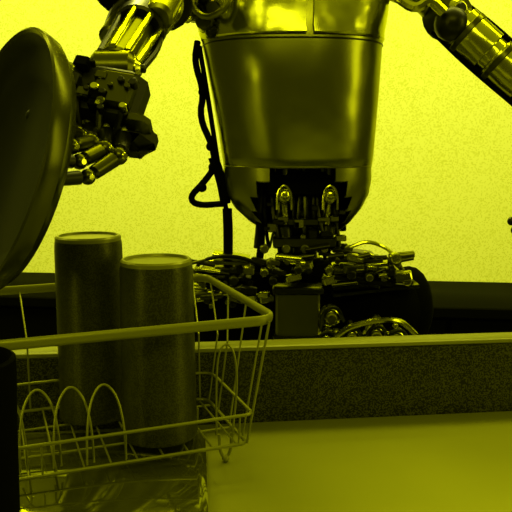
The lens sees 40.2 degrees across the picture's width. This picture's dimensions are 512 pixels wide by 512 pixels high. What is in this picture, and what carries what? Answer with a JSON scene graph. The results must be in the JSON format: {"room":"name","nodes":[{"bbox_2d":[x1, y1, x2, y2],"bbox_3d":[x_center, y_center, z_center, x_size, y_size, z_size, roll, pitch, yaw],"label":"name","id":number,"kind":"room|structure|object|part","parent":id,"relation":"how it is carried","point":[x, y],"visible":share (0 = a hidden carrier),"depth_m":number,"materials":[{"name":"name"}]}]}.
{"room":"kitchen","nodes":[
{"label":"kitchen","id":0,"kind":"room"},
{"bbox_2d":[0,0,511,282],"bbox_3d":[0.000,-0.831,3.969,9.000,3.000,0.100,0,9,0],"label":"wall","id":1,"kind":"structure","parent":0,"point":[440,190],"depth_m":3.97,"materials":[{"name":"paint"}]},
{"bbox_3d":[0.000,1.177,1.199,9.000,0.100,6.200,0,9,0],"label":"floor","id":2,"kind":"structure","parent":0,"visible":0},
{"bbox_2d":[0,272,511,346],"bbox_3d":[-0.001,0.493,2.857,4.400,0.732,0.510,1,9,6],"label":"sideboard","id":3,"kind":"object","parent":2,"relation":"on","point":[459,307],"visible":0.04,"depth_m":2.67,"materials":[{"name":"black"}]},
{"bbox_2d":[11,332,511,511],"bbox_3d":[-0.009,0.703,0.573,3.000,1.032,0.970,-1,9,-6],"label":"countertop","id":4,"kind":"structure","parent":2,"relation":"on","point":[406,423],"depth_m":0.94,"materials":[{"name":"stone"}]},
{"bbox_2d":[0,347,19,511],"bbox_3d":[-0.246,0.180,0.585,0.096,0.210,0.090,0,9,0],"label":"utensil caddy","id":5,"kind":"object","parent":4,"relation":"on","point":[9,454],"visible":1,"depth_m":0.57,"materials":[{"name":"black plastic"}]},
{"bbox_2d":[18,431,207,511],"bbox_3d":[-0.190,0.246,0.764,0.272,0.024,0.226,-1,9,-5],"label":"drip tray","id":6,"kind":"object","parent":4,"relation":"on","point":[178,483],"visible":0.6,"depth_m":0.74,"materials":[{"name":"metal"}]},
{"bbox_2d":[0,274,272,481],"bbox_3d":[-0.226,0.150,0.855,0.435,0.187,0.282,-3,10,-21],"label":"dish rack","id":7,"kind":"object","parent":4,"relation":"on","point":[267,315],"visible":0.77,"depth_m":0.77,"materials":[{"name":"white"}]},
{"bbox_2d":[54,231,122,425],"bbox_3d":[-0.204,0.087,0.870,0.086,0.228,0.086,0,9,0],"label":"tumbler","id":8,"kind":"object","parent":7,"relation":"in","point":[87,263],"visible":0.89,"depth_m":0.84,"materials":[{"name":"metal"}]},
{"bbox_3d":[-0.226,0.063,0.841,0.435,0.012,0.282,-3,10,-21],"label":"rail","id":9,"kind":"part","parent":7,"relation":"part of","materials":[{"name":"yellow"}]},
{"bbox_2d":[119,253,197,447],"bbox_3d":[-0.114,0.106,0.812,0.089,0.209,0.089,0,9,0],"label":"tumbler","id":10,"kind":"object","parent":7,"relation":"in","point":[158,373],"visible":0.98,"depth_m":0.78,"materials":[{"name":"metal"}]},
{"bbox_2d":[16,343,511,432],"bbox_3d":[-0.061,0.208,0.965,3.000,0.164,0.026,-1,9,-6],"label":"backsplash","id":11,"kind":"structure","parent":4,"relation":"on","point":[338,383],"depth_m":0.97,"materials":[{"name":"stone"}]},
{"bbox_2d":[25,0,511,341],"bbox_3d":[0.163,0.065,1.206,0.906,2.093,0.897,0,9,0],"label":"robot","id":12,"kind":"object","parent":2,"relation":"on","point":[294,84],"visible":0.82,"depth_m":1.36,"materials":[{"name":"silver metal"}]},
{"bbox_2d":[0,27,76,289],"bbox_3d":[-0.260,-0.097,0.720,0.105,0.270,0.281,-7,11,-37],"label":"plate","id":13,"kind":"object","parent":12,"relation":"attached to","point":[37,76],"visible":1,"depth_m":0.69,"materials":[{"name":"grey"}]},
{"bbox_3d":[-0.146,-0.535,1.339,0.208,0.231,0.374,-4,10,-21],"label":"arm","id":14,"kind":"part","parent":12,"relation":"part of","materials":[{"name":"yellow metal"}]},
{"bbox_3d":[-0.061,0.543,1.574,0.184,1.035,0.250,0,9,0],"label":"leg","id":15,"kind":"part","parent":12,"relation":"part of","materials":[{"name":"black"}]},
{"bbox_3d":[0.072,-0.539,1.418,0.405,0.212,0.281,0,9,0],"label":"chest plate","id":16,"kind":"part","parent":12,"relation":"part of","materials":[{"name":"yellow metal"}]},
{"bbox_3d":[0.072,-0.539,1.418,0.405,0.212,0.281,0,9,0],"label":"chest plate","id":17,"kind":"part","parent":12,"relation":"part of","materials":[{"name":"yellow metal"}]},
{"bbox_3d":[0.314,-0.564,1.409,0.164,0.183,0.180,0,9,0],"label":"arm","id":18,"kind":"part","parent":12,"relation":"part of","materials":[{"name":"yellow metal"}]}
]}

